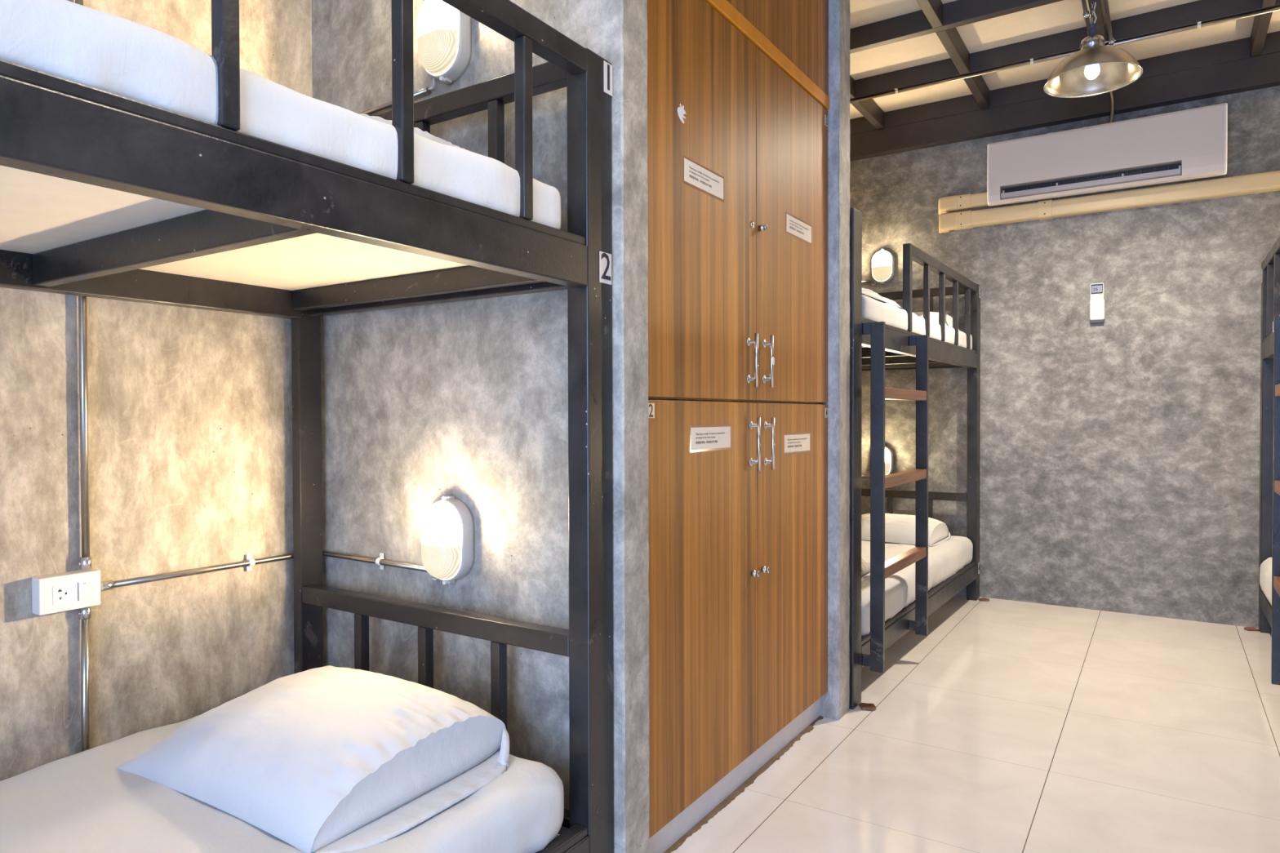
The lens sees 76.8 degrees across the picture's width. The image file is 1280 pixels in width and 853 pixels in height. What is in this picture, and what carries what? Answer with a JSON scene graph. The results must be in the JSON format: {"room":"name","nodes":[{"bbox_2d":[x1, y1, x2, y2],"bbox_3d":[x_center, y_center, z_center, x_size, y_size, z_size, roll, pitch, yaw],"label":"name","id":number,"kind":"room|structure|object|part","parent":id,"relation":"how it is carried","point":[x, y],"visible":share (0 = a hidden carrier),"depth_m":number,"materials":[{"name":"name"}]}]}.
{"room":"dormitory","nodes":[
{"label":"dormitory","id":0,"kind":"room"},
{"bbox_2d":[0,0,312,781],"bbox_3d":[-0.800,-0.434,2.646,0.100,2.997,6.980,0,1,33],"label":"wall","id":1,"kind":"structure","parent":0,"point":[190,409],"depth_m":1.96,"materials":[{"name":"concrete"}]},
{"bbox_2d":[31,568,100,615],"bbox_3d":[-1.272,0.367,1.795,0.043,0.079,0.120,0,1,33],"label":"power outlet","id":2,"kind":"object","parent":1,"relation":"attached to","point":[73,590],"visible":1,"depth_m":1.78,"materials":[{"name":"beige plastic"}]},
{"bbox_3d":[-1.256,0.367,1.785,0.001,0.042,0.072,0,1,33],"label":"socket plate","id":3,"kind":"part","parent":2,"relation":"part of","materials":[{"name":"white plastic"}]},
{"bbox_2d":[79,581,89,600],"bbox_3d":[-1.241,0.367,1.804,0.002,0.040,0.021,0,1,33],"label":"rocker switch","id":4,"kind":"object","parent":2,"relation":"attached to","point":[84,586],"depth_m":1.80,"materials":[{"name":"beige plastic"}]},
{"bbox_2d":[75,0,92,569],"bbox_3d":[-1.260,-0.792,1.814,0.022,2.231,0.026,0,1,33],"label":"conduit","id":5,"kind":"object","parent":1,"relation":"attached to","point":[86,561],"visible":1,"depth_m":1.82,"materials":[{"name":"metal"}]},
{"bbox_2d":[77,606,91,751],"bbox_3d":[-1.256,0.742,1.834,0.022,0.668,0.026,0,1,33],"label":"conduit","id":6,"kind":"object","parent":1,"relation":"attached to","point":[85,614],"visible":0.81,"depth_m":1.82,"materials":[{"name":"metal"}]},
{"bbox_2d":[849,0,1062,53],"bbox_3d":[1.905,-1.900,3.435,3.564,0.102,0.048,0,1,33],"label":"beam","id":7,"kind":"structure","parent":1,"relation":"attached to","point":[957,13],"depth_m":3.77,"materials":[{"name":"brown paint"}]},
{"bbox_2d":[849,5,1279,103],"bbox_3d":[2.230,-1.848,3.942,3.530,0.023,0.047,0,1,33],"label":"conduit","id":8,"kind":"object","parent":1,"relation":"attached to","point":[1199,24],"visible":0.89,"depth_m":4.02,"materials":[{"name":"metal"}]},
{"bbox_2d":[849,0,1279,99],"bbox_3d":[2.238,-1.908,3.948,3.564,0.102,0.048,0,1,33],"label":"beam","id":9,"kind":"structure","parent":1,"relation":"attached to","point":[1188,14],"depth_m":4.03,"materials":[{"name":"brown paint"}]},
{"bbox_2d":[311,0,649,852],"bbox_3d":[-0.461,-0.427,2.085,1.080,2.997,0.107,0,1,33],"label":"wall","id":10,"kind":"structure","parent":0,"point":[467,401],"depth_m":1.95,"materials":[{"name":"grey concrete"}]},
{"bbox_2d":[100,550,426,591],"bbox_3d":[-0.890,0.367,1.968,0.486,0.045,0.575,0,1,33],"label":"conduit","id":11,"kind":"object","parent":10,"relation":"attached to","point":[106,585],"visible":0.8,"depth_m":2.11,"materials":[{"name":"metal"}]},
{"bbox_2d":[359,86,431,115],"bbox_3d":[-0.743,-0.845,2.183,0.493,0.036,0.016,0,1,33],"label":"conduit","id":12,"kind":"object","parent":10,"relation":"attached to","point":[417,94],"visible":0.5,"depth_m":2.13,"materials":[{"name":"metal"}]},
{"bbox_2d":[417,0,471,90],"bbox_3d":[-0.492,-0.961,1.987,0.140,0.221,0.078,0,1,33],"label":"wall lamp","id":13,"kind":"object","parent":10,"relation":"attached to","point":[445,36],"visible":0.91,"depth_m":1.96,"materials":[{"name":"beige plastic"}]},
{"bbox_3d":[-0.477,-0.993,2.005,0.019,0.046,0.019,0,1,33],"label":"bulb","id":14,"kind":"part","parent":13,"relation":"part of","materials":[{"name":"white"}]},
{"bbox_2d":[421,495,474,584],"bbox_3d":[-0.488,0.284,2.004,0.140,0.221,0.078,0,1,33],"label":"wall lamp","id":15,"kind":"object","parent":10,"relation":"attached to","point":[447,545],"visible":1,"depth_m":1.99,"materials":[{"name":"beige plastic"}]},
{"bbox_3d":[-0.474,0.252,2.023,0.019,0.046,0.019,0,1,33],"label":"bulb","id":16,"kind":"part","parent":15,"relation":"part of","materials":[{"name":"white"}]},
{"bbox_2d":[648,697,820,852],"bbox_3d":[0.302,1.018,2.423,0.030,0.094,1.253,0,1,33],"label":"baseboard","id":17,"kind":"structure","parent":10,"relation":"attached to","point":[664,838],"depth_m":2.32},
{"bbox_2d":[663,715,823,852],"bbox_3d":[0.325,1.063,2.409,0.023,0.004,1.253,0,1,33],"label":"trim","id":18,"kind":"structure","parent":10,"relation":"attached to","point":[738,791],"depth_m":2.36,"materials":[{"name":"brown wood"}]},
{"bbox_2d":[817,0,850,720],"bbox_3d":[0.287,-0.445,3.228,1.090,2.997,0.121,0,1,33],"label":"wall","id":19,"kind":"structure","parent":0,"point":[834,704],"depth_m":2.91,"materials":[{"name":"concrete"}]},
{"bbox_2d":[671,594,1279,852],"bbox_3d":[0.741,1.125,1.671,3.764,0.100,6.980,0,1,33],"label":"floor","id":20,"kind":"structure","parent":0,"point":[1008,726],"depth_m":2.65,"materials":[{"name":"beige tile"}]},
{"bbox_2d":[0,0,613,852],"bbox_3d":[-1.060,0.155,1.094,1.107,1.865,2.218,0,1,33],"label":"bunk bed","id":21,"kind":"object","parent":20,"relation":"on","point":[104,194],"visible":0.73,"depth_m":1.65,"materials":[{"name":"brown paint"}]},
{"bbox_3d":[-1.498,-0.324,1.372,0.040,0.082,2.036,0,1,33],"label":"rail","id":22,"kind":"part","parent":21,"relation":"part of","materials":[{"name":"black metal"}]},
{"bbox_2d":[0,0,560,229],"bbox_3d":[-1.076,-0.427,1.099,0.979,0.131,1.939,0,1,33],"label":"mattress","id":23,"kind":"object","parent":21,"relation":"on","point":[66,39],"visible":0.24,"depth_m":1.03,"materials":[{"name":"grey fabric"}]},
{"bbox_2d":[358,113,465,149],"bbox_3d":[-0.636,-0.533,1.656,0.604,0.077,0.422,0,1,33],"label":"pillow","id":24,"kind":"object","parent":23,"relation":"on","point":[417,131],"visible":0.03,"depth_m":1.50,"materials":[{"name":"white fabric"}]},
{"bbox_2d":[0,715,564,852],"bbox_3d":[-1.072,0.789,1.130,0.976,0.179,1.956,0,1,33],"label":"mattress","id":25,"kind":"object","parent":21,"relation":"on","point":[80,802],"visible":0.44,"depth_m":1.49,"materials":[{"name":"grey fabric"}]},
{"bbox_2d":[115,665,509,852],"bbox_3d":[-0.650,0.624,1.669,0.699,0.155,0.497,0,1,32],"label":"pillow","id":26,"kind":"object","parent":25,"relation":"on","point":[326,759],"visible":1,"depth_m":1.53,"materials":[{"name":"white fabric"}]},
{"bbox_3d":[-0.681,-0.331,0.842,0.042,0.102,2.036,0,1,33],"label":"rail","id":27,"kind":"part","parent":21,"relation":"part of","materials":[{"name":"black metal"}]},
{"bbox_3d":[-0.935,0.138,2.269,0.037,1.865,0.070,0,1,33],"label":"post","id":28,"kind":"part","parent":21,"relation":"part of","materials":[{"name":"black metal"}]},
{"bbox_3d":[-0.543,-0.348,1.949,0.932,0.068,0.027,0,1,33],"label":"rail","id":29,"kind":"part","parent":21,"relation":"part of","materials":[{"name":"black metal"}]},
{"bbox_3d":[-0.533,0.468,1.999,0.934,0.047,0.040,0,1,33],"label":"head rail","id":30,"kind":"part","parent":21,"relation":"part of","materials":[{"name":"black metal"}]},
{"bbox_3d":[-0.526,-0.346,2.002,0.933,0.082,0.035,0,1,33],"label":"rail","id":31,"kind":"part","parent":21,"relation":"part of","materials":[{"name":"black metal"}]},
{"bbox_3d":[-0.536,-0.765,1.981,0.934,0.047,0.040,0,1,33],"label":"head rail","id":32,"kind":"part","parent":21,"relation":"part of","materials":[{"name":"black metal"}]},
{"bbox_3d":[-0.494,-0.753,1.124,0.040,0.047,1.346,0,1,33],"label":"guard rail","id":33,"kind":"part","parent":21,"relation":"part of","materials":[{"name":"black metal"}]},
{"bbox_3d":[-0.677,0.909,0.859,0.042,0.102,2.036,0,1,33],"label":"rail","id":34,"kind":"part","parent":21,"relation":"part of","materials":[{"name":"black metal"}]},
{"bbox_3d":[-0.540,0.892,1.966,0.932,0.068,0.027,0,1,33],"label":"rail","id":35,"kind":"part","parent":21,"relation":"part of","materials":[{"name":"black metal"}]},
{"bbox_3d":[-0.522,0.894,2.019,0.933,0.082,0.035,0,1,33],"label":"rail","id":36,"kind":"part","parent":21,"relation":"part of","materials":[{"name":"black metal"}]},
{"bbox_3d":[-0.106,0.143,1.744,0.055,1.865,0.090,0,1,33],"label":"post","id":37,"kind":"part","parent":21,"relation":"part of","materials":[{"name":"black metal"}]},
{"bbox_3d":[-0.074,-0.340,1.736,0.002,0.066,0.043,0,1,33],"label":"number plate","id":38,"kind":"part","parent":21,"relation":"part of","materials":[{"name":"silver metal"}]},
{"bbox_3d":[-0.068,-0.750,1.740,0.002,0.066,0.031,0,1,33],"label":"number plate","id":39,"kind":"part","parent":21,"relation":"part of","materials":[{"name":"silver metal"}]},
{"bbox_2d":[648,399,760,839],"bbox_3d":[-0.247,0.450,2.411,1.065,1.044,0.648,0,1,33],"label":"locker","id":40,"kind":"object","parent":20,"relation":"on","point":[702,454],"visible":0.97,"depth_m":2.12,"materials":[{"name":"orange wood"}]},
{"bbox_2d":[647,0,758,401],"bbox_3d":[-0.252,-0.598,2.394,1.065,1.050,0.642,0,1,33],"label":"locker","id":41,"kind":"object","parent":40,"relation":"on","point":[703,338],"visible":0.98,"depth_m":2.10,"materials":[{"name":"orange wood"}]},
{"bbox_2d":[677,103,686,123],"bbox_3d":[0.105,-0.782,2.018,0.001,0.046,0.045,0,1,33],"label":"sticker","id":42,"kind":"object","parent":41,"relation":"attached to","point":[681,111],"visible":1,"depth_m":2.01,"materials":[{"name":"white paper"}]},
{"bbox_3d":[0.329,-0.192,2.341,0.030,0.156,0.025,0,1,33],"label":"handle","id":43,"kind":"part","parent":41,"relation":"part of","materials":[{"name":"silver metal"}]},
{"bbox_2d":[705,0,829,109],"bbox_3d":[-0.099,-1.524,2.643,1.040,0.788,1.252,0,1,33],"label":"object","id":44,"kind":"object","parent":41,"relation":"on","point":[793,34],"visible":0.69,"depth_m":2.61,"materials":[{"name":"orange wood"}]},
{"bbox_3d":[0.338,0.051,2.359,0.030,0.155,0.025,0,1,33],"label":"handle","id":45,"kind":"part","parent":40,"relation":"part of","materials":[{"name":"silver metal"}]},
{"bbox_2d":[751,401,827,749],"bbox_3d":[0.093,0.441,2.936,1.065,1.044,0.603,0,1,33],"label":"locker","id":46,"kind":"object","parent":20,"relation":"on","point":[792,480],"visible":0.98,"depth_m":2.63,"materials":[{"name":"orange wood"}]},
{"bbox_3d":[0.393,0.052,2.443,0.030,0.157,0.025,0,1,33],"label":"handle","id":47,"kind":"part","parent":46,"relation":"part of","materials":[{"name":"silver metal"}]},
{"bbox_2d":[750,46,827,403],"bbox_3d":[0.089,-0.607,2.918,1.066,1.050,0.610,0,1,33],"label":"locker","id":48,"kind":"object","parent":46,"relation":"on","point":[792,126],"visible":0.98,"depth_m":2.61,"materials":[{"name":"orange wood"}]},
{"bbox_3d":[0.388,-0.196,2.433,0.030,0.157,0.025,0,1,33],"label":"handle","id":49,"kind":"part","parent":48,"relation":"part of","materials":[{"name":"silver metal"}]},
{"bbox_2d":[858,702,875,711],"bbox_3d":[0.852,1.050,3.023,0.061,0.010,0.053,0,1,15],"label":"wood shim","id":50,"kind":"object","parent":20,"relation":"on","point":[864,706],"visible":1,"depth_m":3.01,"materials":[{"name":"brown wood"}]},
{"bbox_2d":[848,207,980,709],"bbox_3d":[1.019,0.106,4.173,1.107,1.865,2.208,0,1,34],"label":"bunk bed","id":51,"kind":"object","parent":20,"relation":"on","point":[875,347],"visible":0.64,"depth_m":3.55,"materials":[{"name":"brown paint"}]},
{"bbox_3d":[0.794,0.122,3.047,0.055,1.865,0.092,0,1,34],"label":"post","id":52,"kind":"part","parent":51,"relation":"part of","materials":[{"name":"black metal"}]},
{"bbox_3d":[1.197,-0.622,3.616,0.034,0.390,0.035,0,1,34],"label":"guard post","id":53,"kind":"part","parent":51,"relation":"part of","materials":[{"name":"black metal"}]},
{"bbox_3d":[1.549,-0.397,5.013,0.932,0.068,0.027,0,1,34],"label":"rail","id":54,"kind":"part","parent":51,"relation":"part of","materials":[{"name":"black metal"}]},
{"bbox_3d":[1.568,-0.395,5.066,0.933,0.082,0.035,0,1,34],"label":"rail","id":55,"kind":"part","parent":51,"relation":"part of","materials":[{"name":"black metal"}]},
{"bbox_3d":[1.560,0.419,5.063,0.934,0.047,0.040,0,1,34],"label":"head rail","id":56,"kind":"part","parent":51,"relation":"part of","materials":[{"name":"brown paint"}]},
{"bbox_2d":[861,535,973,635],"bbox_3d":[1.016,0.738,4.205,0.982,0.186,1.953,0,1,34],"label":"mattress","id":57,"kind":"object","parent":51,"relation":"on","point":[945,558],"visible":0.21,"depth_m":3.99,"materials":[{"name":"grey fabric"}]},
{"bbox_2d":[861,557,870,575],"bbox_3d":[0.720,0.595,3.714,0.594,0.128,0.424,0,1,34],"label":"pillow","id":58,"kind":"object","parent":57,"relation":"on","point":[865,566],"visible":0.02,"depth_m":3.64,"materials":[{"name":"beige fabric"}]},
{"bbox_2d":[861,513,951,546],"bbox_3d":[1.450,0.577,4.698,0.614,0.136,0.432,0,1,34],"label":"pillow","id":59,"kind":"object","parent":57,"relation":"on","point":[899,528],"visible":0.52,"depth_m":4.52,"materials":[{"name":"white fabric"}]},
{"bbox_2d":[862,294,972,349],"bbox_3d":[1.003,-0.476,4.182,0.980,0.131,1.933,0,1,34],"label":"mattress","id":60,"kind":"object","parent":51,"relation":"on","point":[873,309],"visible":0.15,"depth_m":3.53,"materials":[{"name":"grey fabric"}]},
{"bbox_2d":[862,288,902,309],"bbox_3d":[0.686,-0.572,3.652,0.853,0.088,0.634,0,1,34],"label":"pillow","id":61,"kind":"object","parent":60,"relation":"on","point":[867,292],"visible":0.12,"depth_m":3.40,"materials":[{"name":"white fabric"}]},
{"bbox_2d":[912,311,959,329],"bbox_3d":[1.470,-0.593,4.618,0.604,0.101,0.452,0,1,34],"label":"pillow","id":62,"kind":"object","parent":60,"relation":"on","point":[934,316],"visible":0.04,"depth_m":4.40,"materials":[{"name":"white fabric"}]},
{"bbox_3d":[1.396,0.860,3.931,0.042,0.102,2.026,0,1,34],"label":"rail","id":63,"kind":"part","parent":51,"relation":"part of","materials":[{"name":"black metal"}]},
{"bbox_3d":[1.393,-0.380,3.913,0.042,0.102,2.026,0,1,34],"label":"rail","id":64,"kind":"part","parent":51,"relation":"part of","materials":[{"name":"black metal"}]},
{"bbox_3d":[1.557,-0.814,5.045,0.934,0.047,0.040,0,1,34],"label":"head rail","id":65,"kind":"part","parent":51,"relation":"part of","materials":[{"name":"black metal"}]},
{"bbox_3d":[1.583,-0.802,4.187,0.040,0.047,1.346,0,1,34],"label":"guard rail","id":66,"kind":"part","parent":51,"relation":"part of","materials":[{"name":"black metal"}]},
{"bbox_3d":[1.982,0.094,4.799,0.055,1.865,0.090,0,1,34],"label":"post","id":67,"kind":"part","parent":51,"relation":"part of","materials":[{"name":"black metal"}]},
{"bbox_2d":[978,597,989,601],"bbox_3d":[2.035,1.023,4.775,0.058,0.007,0.072,0,1,33],"label":"wood shim","id":68,"kind":"object","parent":20,"relation":"on","point":[983,599],"visible":1,"depth_m":4.76,"materials":[{"name":"brown wood"}]},
{"bbox_2d":[1244,626,1259,631],"bbox_3d":[3.105,1.030,4.103,0.065,0.007,0.061,0,1,-8],"label":"wood shim","id":69,"kind":"object","parent":20,"relation":"on","point":[1248,628],"visible":1,"depth_m":4.09,"materials":[{"name":"brown wood"}]},
{"bbox_2d":[1258,235,1279,684],"bbox_3d":[2.952,0.118,2.928,1.107,1.865,2.222,0,1,33],"label":"bunk bed","id":70,"kind":"object","parent":20,"relation":"on","point":[1269,440],"visible":0.91,"depth_m":3.86,"materials":[{"name":"brown paint"}]},
{"bbox_2d":[1259,557,1271,605],"bbox_3d":[2.972,0.745,2.941,1.007,0.199,1.983,0,1,33],"label":"mattress","id":71,"kind":"object","parent":70,"relation":"on","point":[1265,569],"visible":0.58,"depth_m":3.74,"materials":[{"name":"grey fabric"}]},
{"bbox_3d":[2.575,0.867,3.186,0.042,0.102,2.040,0,1,33],"label":"rail","id":72,"kind":"part","parent":70,"relation":"part of","materials":[{"name":"black metal"}]},
{"bbox_3d":[3.158,0.102,4.065,0.055,1.865,0.090,0,1,33],"label":"post","id":73,"kind":"part","parent":70,"relation":"part of","materials":[{"name":"black metal"}]},
{"bbox_3d":[2.572,-0.373,3.168,0.042,0.102,2.040,0,1,33],"label":"rail","id":74,"kind":"part","parent":70,"relation":"part of","materials":[{"name":"black metal"}]},
{"bbox_3d":[2.758,-0.795,3.453,0.040,0.047,1.346,0,1,33],"label":"guard rail","id":75,"kind":"part","parent":70,"relation":"part of","materials":[{"name":"black metal"}]},
{"bbox_2d":[849,85,1279,628],"bbox_3d":[2.609,-0.470,4.535,3.564,2.997,0.100,0,1,33],"label":"wall","id":76,"kind":"structure","parent":0,"point":[1119,455],"depth_m":4.51,"materials":[{"name":"concrete"}]},
{"bbox_2d":[861,475,870,477],"bbox_3d":[1.286,0.321,5.335,0.477,0.015,0.016,0,1,33],"label":"conduit","id":77,"kind":"object","parent":76,"relation":"attached to","point":[862,476],"visible":0.02,"depth_m":5.22,"materials":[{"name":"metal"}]},
{"bbox_2d":[862,280,871,283],"bbox_3d":[1.282,-0.934,5.317,0.477,0.015,0.016,0,1,33],"label":"conduit","id":78,"kind":"object","parent":76,"relation":"attached to","point":[868,281],"visible":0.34,"depth_m":5.20,"materials":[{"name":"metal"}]},
{"bbox_2d":[850,98,884,129],"bbox_3d":[1.370,-1.919,4.857,0.046,0.102,0.531,0,1,33],"label":"beam","id":79,"kind":"structure","parent":76,"relation":"attached to","point":[869,109],"depth_m":4.88,"materials":[{"name":"brown paint"}]},
{"bbox_2d":[871,248,894,284],"bbox_3d":[1.531,-1.016,5.119,0.140,0.221,0.078,0,1,33],"label":"wall lamp","id":80,"kind":"object","parent":76,"relation":"attached to","point":[882,261],"visible":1,"depth_m":5.11,"materials":[{"name":"white glass"}]},
{"bbox_2d":[884,445,893,475],"bbox_3d":[1.530,0.224,5.139,0.140,0.221,0.078,0,1,33],"label":"wall lamp","id":81,"kind":"object","parent":76,"relation":"attached to","point":[888,452],"visible":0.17,"depth_m":5.11,"materials":[{"name":"beige plastic"}]},
{"bbox_2d":[963,75,989,109],"bbox_3d":[1.886,-1.915,4.522,0.046,0.102,0.531,0,1,33],"label":"beam","id":82,"kind":"structure","parent":76,"relation":"attached to","point":[976,85],"depth_m":4.53,"materials":[{"name":"brown paint"}]},
{"bbox_2d":[849,31,1279,161],"bbox_3d":[2.559,-1.842,4.443,3.564,0.249,0.072,0,1,33],"label":"beam","id":83,"kind":"structure","parent":76,"relation":"attached to","point":[1227,68],"depth_m":4.53,"materials":[{"name":"brown paint"}]},
{"bbox_2d":[1089,282,1104,323],"bbox_3d":[2.546,-0.688,4.498,0.072,0.220,0.024,0,1,33],"label":"remote control","id":84,"kind":"object","parent":76,"relation":"attached to","point":[1097,301],"visible":1,"depth_m":4.49,"materials":[{"name":"beige plastic"}]},
{"bbox_2d":[986,102,1227,205],"bbox_3d":[2.506,-1.443,4.400,1.113,0.348,0.211,0,1,33],"label":"air conditioner","id":85,"kind":"object","parent":76,"relation":"attached to","point":[1191,144],"visible":1,"depth_m":4.29,"materials":[{"name":"beige plastic"}]},
{"bbox_2d":[1108,91,1114,123],"bbox_3d":[2.559,-1.735,4.387,0.019,0.232,0.032,-1,1,-41],"label":"conduit","id":86,"kind":"object","parent":85,"relation":"attached to","point":[1111,93],"visible":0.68,"depth_m":4.38,"materials":[{"name":"metal"}]},
{"bbox_2d":[938,170,1279,232],"bbox_3d":[2.727,-1.235,4.343,2.167,0.108,0.072,0,1,33],"label":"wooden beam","id":87,"kind":"structure","parent":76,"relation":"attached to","point":[1269,181],"depth_m":4.41,"materials":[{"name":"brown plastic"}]},
{"bbox_2d":[937,191,992,214],"bbox_3d":[1.945,-1.346,4.849,0.310,0.096,0.072,0,1,33],"label":"trunking","id":88,"kind":"object","parent":87,"relation":"attached to","point":[969,201],"visible":0.98,"depth_m":4.83,"materials":[{"name":"brown plastic"}]},
{"bbox_2d":[1249,12,1272,57],"bbox_3d":[2.947,-1.908,3.834,0.046,0.102,0.531,0,1,33],"label":"beam","id":89,"kind":"structure","parent":76,"relation":"attached to","point":[1261,22],"depth_m":3.84,"materials":[{"name":"brown paint"}]},
{"bbox_2d":[849,0,1279,119],"bbox_3d":[0.733,-1.952,1.628,3.764,0.060,6.980,0,1,33],"label":"ceiling","id":90,"kind":"structure","parent":0,"point":[1064,15],"depth_m":4.09,"materials":[{"name":"beige wood"}]},
{"bbox_2d":[849,75,854,98],"bbox_3d":[1.045,-1.911,4.357,0.046,0.102,0.563,0,1,33],"label":"beam","id":91,"kind":"structure","parent":90,"relation":"attached to","point":[851,80],"depth_m":4.55,"materials":[{"name":"brown paint"}]},
{"bbox_2d":[915,0,942,27],"bbox_3d":[1.228,-1.899,3.509,0.046,0.102,0.563,0,1,33],"label":"beam","id":92,"kind":"structure","parent":90,"relation":"attached to","point":[932,10],"depth_m":3.63,"materials":[{"name":"brown paint"}]},
{"bbox_2d":[935,26,969,74],"bbox_3d":[1.561,-1.907,4.022,0.046,0.102,0.563,0,1,33],"label":"beam","id":93,"kind":"structure","parent":90,"relation":"attached to","point":[953,42],"depth_m":4.02,"materials":[{"name":"brown paint"}]},
{"bbox_2d":[1088,0,1106,42],"bbox_3d":[2.086,-1.904,3.682,0.046,0.102,0.563,0,1,33],"label":"beam","id":94,"kind":"structure","parent":90,"relation":"attached to","point":[1100,12],"depth_m":3.67,"materials":[{"name":"brown paint"}]},
{"bbox_2d":[1043,1,1142,97],"bbox_3d":[1.972,-1.685,3.522,0.379,0.356,0.379,0,1,33],"label":"pendant lamp","id":95,"kind":"object","parent":94,"relation":"hanging from","point":[1096,68],"visible":1,"depth_m":3.52,"materials":[{"name":"metal"}]},
{"bbox_3d":[1.972,-1.575,3.524,0.060,0.118,0.060,0,1,33],"label":"bulb","id":96,"kind":"part","parent":95,"relation":"part of","materials":[{"name":"white glass"}]},
{"bbox_3d":[1.972,-1.804,3.520,0.011,0.117,0.011,0,1,-12],"label":"chain","id":97,"kind":"part","parent":95,"relation":"part of","materials":[{"name":"silver metal"}]},
{"bbox_3d":[1.972,-1.575,3.524,0.372,0.130,0.372,0,1,33],"label":"lamp shade","id":98,"kind":"part","parent":95,"relation":"part of","materials":[{"name":"metal"}]},
{"bbox_3d":[1.980,-1.798,3.518,0.016,0.100,0.011,1,1,44],"label":"cord","id":99,"kind":"part","parent":95,"relation":"part of","materials":[{"name":"beige plastic"}]},
{"bbox_2d":[1261,0,1275,8],"bbox_3d":[2.622,-1.900,3.334,0.046,0.102,0.563,0,1,33],"label":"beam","id":100,"kind":"structure","parent":90,"relation":"attached to","point":[1264,3],"depth_m":3.54,"materials":[{"name":"brown paint"}]},
{"bbox_3d":[-0.094,-1.851,0.355,3.564,0.102,0.048,0,1,33],"label":"trim","id":101,"kind":"structure","parent":90,"relation":"attached to","visible":0},
{"bbox_2d":[1102,0,1115,45],"bbox_3d":[0.717,-1.809,1.491,0.030,0.025,5.730,0,1,33],"label":"conduit","id":102,"kind":"object","parent":101,"relation":"attached to","point":[1111,38],"visible":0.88,"depth_m":3.67,"materials":[{"name":"metal"}]},
{"bbox_3d":[0.572,-1.867,1.381,3.564,0.102,0.048,0,1,33],"label":"trim","id":103,"kind":"structure","parent":0,"visible":0},
{"bbox_2d":[1080,0,1090,30],"bbox_3d":[0.650,-1.809,1.535,0.030,0.025,5.730,0,1,33],"label":"conduit","id":104,"kind":"object","parent":103,"relation":"attached to","point":[1086,14],"visible":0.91,"depth_m":3.59,"materials":[{"name":"metal"}]}
]}

